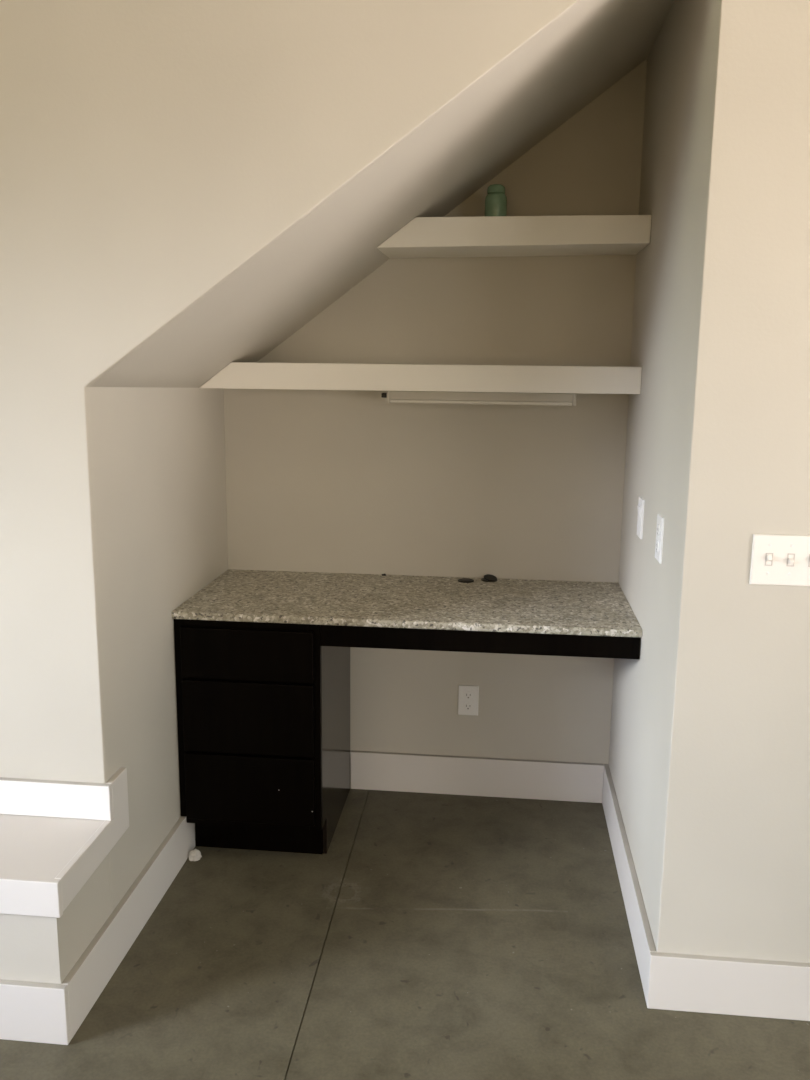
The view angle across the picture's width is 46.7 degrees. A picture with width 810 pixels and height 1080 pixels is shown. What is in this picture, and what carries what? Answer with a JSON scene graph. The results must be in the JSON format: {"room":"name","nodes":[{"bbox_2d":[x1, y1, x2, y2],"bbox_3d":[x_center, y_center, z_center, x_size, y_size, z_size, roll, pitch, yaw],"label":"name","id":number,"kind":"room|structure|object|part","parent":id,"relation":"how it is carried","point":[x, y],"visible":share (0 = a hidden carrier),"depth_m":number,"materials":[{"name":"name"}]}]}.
{"room":"home office","nodes":[
{"label":"home office","id":0,"kind":"room"},
{"bbox_2d":[89,387,227,907],"bbox_3d":[-0.699,0.253,2.687,0.100,1.392,1.007,2,11,6],"label":"wall","id":1,"kind":"structure","parent":0,"point":[158,454],"depth_m":2.46,"materials":[{"name":"paint"}]},
{"bbox_2d":[55,767,128,910],"bbox_3d":[-0.708,0.670,2.139,0.016,0.164,0.359,2,11,6],"label":"trim","id":2,"kind":"structure","parent":1,"relation":"attached to","point":[79,869],"depth_m":2.15,"materials":[{"name":"paint"}]},
{"bbox_2d":[61,816,194,1038],"bbox_3d":[-0.687,0.941,2.432,0.016,0.136,0.834,2,11,6],"label":"baseboard","id":3,"kind":"structure","parent":1,"relation":"attached to","point":[98,963],"depth_m":2.32,"materials":[{"name":"paint"}]},
{"bbox_2d":[89,0,673,387],"bbox_3d":[-0.042,-0.957,2.388,1.392,1.168,1.007,2,11,6],"label":"ceiling","id":4,"kind":"structure","parent":0,"point":[595,44],"depth_m":2.27,"materials":[{"name":"paint"}]},
{"bbox_2d":[0,0,809,962],"bbox_3d":[-0.395,-0.431,1.999,7.000,3.000,0.020,2,11,6],"label":"wall","id":5,"kind":"structure","parent":0,"point":[151,150],"depth_m":1.95,"materials":[{"name":"paint"}]},
{"bbox_2d":[0,777,112,820],"bbox_3d":[-2.291,0.569,2.372,3.216,0.087,0.016,2,11,6],"label":"trim","id":6,"kind":"structure","parent":5,"relation":"attached to","point":[18,796],"depth_m":2.22,"materials":[{"name":"paint"}]},
{"bbox_2d":[646,952,809,1020],"bbox_3d":[1.813,1.047,2.024,2.524,0.136,0.016,2,11,6],"label":"baseboard","id":7,"kind":"structure","parent":5,"relation":"attached to","point":[677,982],"depth_m":2.12,"materials":[{"name":"paint"}]},
{"bbox_2d":[749,534,809,585],"bbox_3d":[0.799,0.044,1.944,0.156,0.107,0.015,2,11,6],"label":"light switch","id":8,"kind":"object","parent":5,"relation":"attached to","point":[784,560],"visible":1,"depth_m":1.95,"materials":[{"name":"plastic"}]},
{"bbox_3d":[0.756,0.040,1.949,0.015,0.027,0.001,2,11,6],"label":"toggle frame","id":9,"kind":"part","parent":8,"relation":"part of","materials":[{"name":"plastic"}]},
{"bbox_3d":[0.799,0.041,1.944,0.015,0.027,0.001,2,11,6],"label":"toggle frame","id":10,"kind":"part","parent":8,"relation":"part of","materials":[{"name":"plastic"}]},
{"bbox_2d":[0,787,809,1079],"bbox_3d":[-0.642,1.497,0.142,7.200,0.100,6.627,2,11,6],"label":"floor","id":11,"kind":"structure","parent":0,"point":[434,936],"depth_m":2.27,"materials":[{"name":"concrete"}]},
{"bbox_2d":[0,814,111,1044],"bbox_3d":[-2.307,0.825,2.285,3.216,0.383,0.285,2,11,6],"label":"stair landing","id":12,"kind":"structure","parent":11,"relation":"on","point":[41,942],"depth_m":2.02,"materials":[{"name":"paint"}]},
{"bbox_2d":[188,849,201,860],"bbox_3d":[-0.624,0.929,2.782,0.043,0.029,0.039,2,11,6],"label":"lump","id":13,"kind":"object","parent":11,"relation":"on","point":[194,855],"visible":1,"depth_m":2.77,"materials":[{"name":"white"}]},
{"bbox_2d":[174,619,349,853],"bbox_3d":[-0.421,0.542,2.934,0.418,0.737,0.538,2,11,6],"label":"base cabinet","id":14,"kind":"object","parent":11,"relation":"on","point":[263,709],"visible":0.94,"depth_m":2.67,"materials":[{"name":"brown wood"}]},
{"bbox_3d":[-0.442,0.321,2.628,0.378,0.146,0.016,2,11,6],"label":"drawer","id":15,"kind":"part","parent":14,"relation":"part of","materials":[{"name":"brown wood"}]},
{"bbox_3d":[-0.445,0.505,2.664,0.378,0.213,0.016,2,11,6],"label":"drawer","id":16,"kind":"part","parent":14,"relation":"part of","materials":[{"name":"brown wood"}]},
{"bbox_3d":[-0.447,0.717,2.704,0.378,0.202,0.016,2,11,6],"label":"drawer","id":17,"kind":"part","parent":14,"relation":"part of","materials":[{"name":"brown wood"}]},
{"bbox_3d":[-0.217,0.545,2.932,0.012,0.737,0.501,2,11,6],"label":"panel","id":18,"kind":"part","parent":14,"relation":"part of","materials":[{"name":"clear glass"}]},
{"bbox_2d":[172,569,641,658],"bbox_3d":[0.018,0.211,2.835,1.291,0.086,0.550,2,11,6],"label":"desk","id":19,"kind":"object","parent":14,"relation":"on","point":[407,612],"visible":1,"depth_m":2.66,"materials":[{"name":"grey stone"}]},
{"bbox_2d":[458,578,473,582],"bbox_3d":[0.197,0.131,3.030,0.053,0.003,0.053,2,11,6],"label":"cable grommet","id":20,"kind":"object","parent":19,"relation":"on","point":[463,580],"visible":1,"depth_m":3.02,"materials":[{"name":"black plastic"}]},
{"bbox_2d":[481,574,496,581],"bbox_3d":[0.274,0.123,3.043,0.053,0.015,0.053,2,11,6],"label":"cable grommet","id":21,"kind":"object","parent":19,"relation":"on","point":[487,578],"visible":1,"depth_m":3.04,"materials":[{"name":"black plastic"}]},
{"bbox_2d":[224,59,646,786],"bbox_3d":[0.058,-0.388,3.051,1.492,2.531,0.100,2,11,6],"label":"wall","id":22,"kind":"structure","parent":0,"point":[324,481],"depth_m":3.02,"materials":[{"name":"paint"}]},
{"bbox_2d":[200,362,641,393],"bbox_3d":[0.041,-0.494,2.849,1.290,0.077,0.258,2,11,6],"label":"wall shelf","id":23,"kind":"object","parent":22,"relation":"attached to","point":[236,375],"visible":1,"depth_m":2.72,"materials":[{"name":"paint"}]},
{"bbox_2d":[381,391,575,405],"bbox_3d":[0.215,-0.421,2.775,0.568,0.035,0.084,2,11,6],"label":"light","id":24,"kind":"object","parent":23,"relation":"attached to","point":[435,397],"visible":0.9,"depth_m":2.74,"materials":[{"name":"paint"}]},
{"bbox_2d":[390,399,571,405],"bbox_3d":[0.224,-0.408,2.776,0.533,0.011,0.070,2,11,6],"label":"diffuser","id":25,"kind":"object","parent":24,"relation":"attached to","point":[562,402],"depth_m":2.74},
{"bbox_2d":[458,685,478,715],"bbox_3d":[0.213,0.539,3.155,0.068,0.104,0.008,2,11,6],"label":"wall outlet","id":26,"kind":"object","parent":22,"relation":"attached to","point":[468,695],"visible":1,"depth_m":3.15,"materials":[{"name":"white plastic"}]},
{"bbox_2d":[464,702,471,709],"bbox_3d":[0.212,0.559,3.156,0.029,0.029,0.003,2,11,6],"label":"receptacle","id":27,"kind":"object","parent":26,"relation":"attached to","point":[467,705],"depth_m":3.15,"materials":[{"name":"white plastic"}]},
{"bbox_2d":[464,691,472,698],"bbox_3d":[0.213,0.521,3.148,0.029,0.029,0.003,2,11,6],"label":"receptacle","id":28,"kind":"object","parent":26,"relation":"attached to","point":[467,694],"depth_m":3.15,"materials":[{"name":"white plastic"}]},
{"bbox_2d":[351,750,603,802],"bbox_3d":[0.239,0.806,3.198,0.857,0.136,0.016,2,11,6],"label":"baseboard","id":29,"kind":"structure","parent":22,"relation":"attached to","point":[370,770],"depth_m":3.19,"materials":[{"name":"paint"}]},
{"bbox_2d":[377,215,651,257],"bbox_3d":[0.310,-0.880,2.737,0.755,0.086,0.279,2,11,6],"label":"wall shelf","id":30,"kind":"object","parent":22,"relation":"attached to","point":[479,236],"visible":1,"depth_m":2.61,"materials":[{"name":"paint"}]},
{"bbox_2d":[485,184,506,215],"bbox_3d":[0.262,-0.969,2.702,0.064,0.102,0.064,2,11,6],"label":"jar","id":31,"kind":"object","parent":30,"relation":"on","point":[496,199],"visible":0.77,"depth_m":2.68,"materials":[{"name":"green glass"}]},
{"bbox_3d":[0.262,-1.007,2.695,0.052,0.025,0.052,2,11,6],"label":"lid","id":32,"kind":"part","parent":31,"relation":"part of","materials":[{"name":"green ceramic"}]},
{"bbox_2d":[608,0,718,944],"bbox_3d":[0.692,-0.264,2.440,0.100,2.531,1.007,2,11,6],"label":"wall","id":33,"kind":"structure","parent":0,"point":[681,59],"depth_m":2.30,"materials":[{"name":"paint"}]},
{"bbox_2d":[602,764,655,1000],"bbox_3d":[0.620,0.912,2.660,0.016,0.136,1.027,2,11,6],"label":"baseboard","id":34,"kind":"structure","parent":33,"relation":"attached to","point":[642,938],"depth_m":2.51,"materials":[{"name":"paint"}]},
{"bbox_2d":[637,496,644,538],"bbox_3d":[0.644,-0.061,2.577,0.011,0.108,0.070,2,11,6],"label":"light switch","id":35,"kind":"object","parent":33,"relation":"attached to","point":[640,507],"visible":1,"depth_m":2.56,"materials":[{"name":"white plastic"}]},
{"bbox_2d":[655,513,663,563],"bbox_3d":[0.612,-0.004,2.264,0.008,0.110,0.072,2,11,6],"label":"wall outlet","id":36,"kind":"object","parent":33,"relation":"attached to","point":[660,519],"visible":1,"depth_m":2.25,"materials":[{"name":"white plastic"}]},
{"bbox_2d":[656,540,658,551],"bbox_3d":[0.609,0.015,2.268,0.003,0.029,0.029,2,11,6],"label":"receptacle","id":37,"kind":"object","parent":36,"relation":"attached to","point":[657,541],"depth_m":2.26,"materials":[{"name":"white plastic"}]},
{"bbox_2d":[657,524,659,535],"bbox_3d":[0.610,-0.023,2.260,0.003,0.029,0.029,2,11,6],"label":"receptacle","id":38,"kind":"object","parent":36,"relation":"attached to","point":[658,525],"depth_m":2.25,"materials":[{"name":"white plastic"}]}
]}

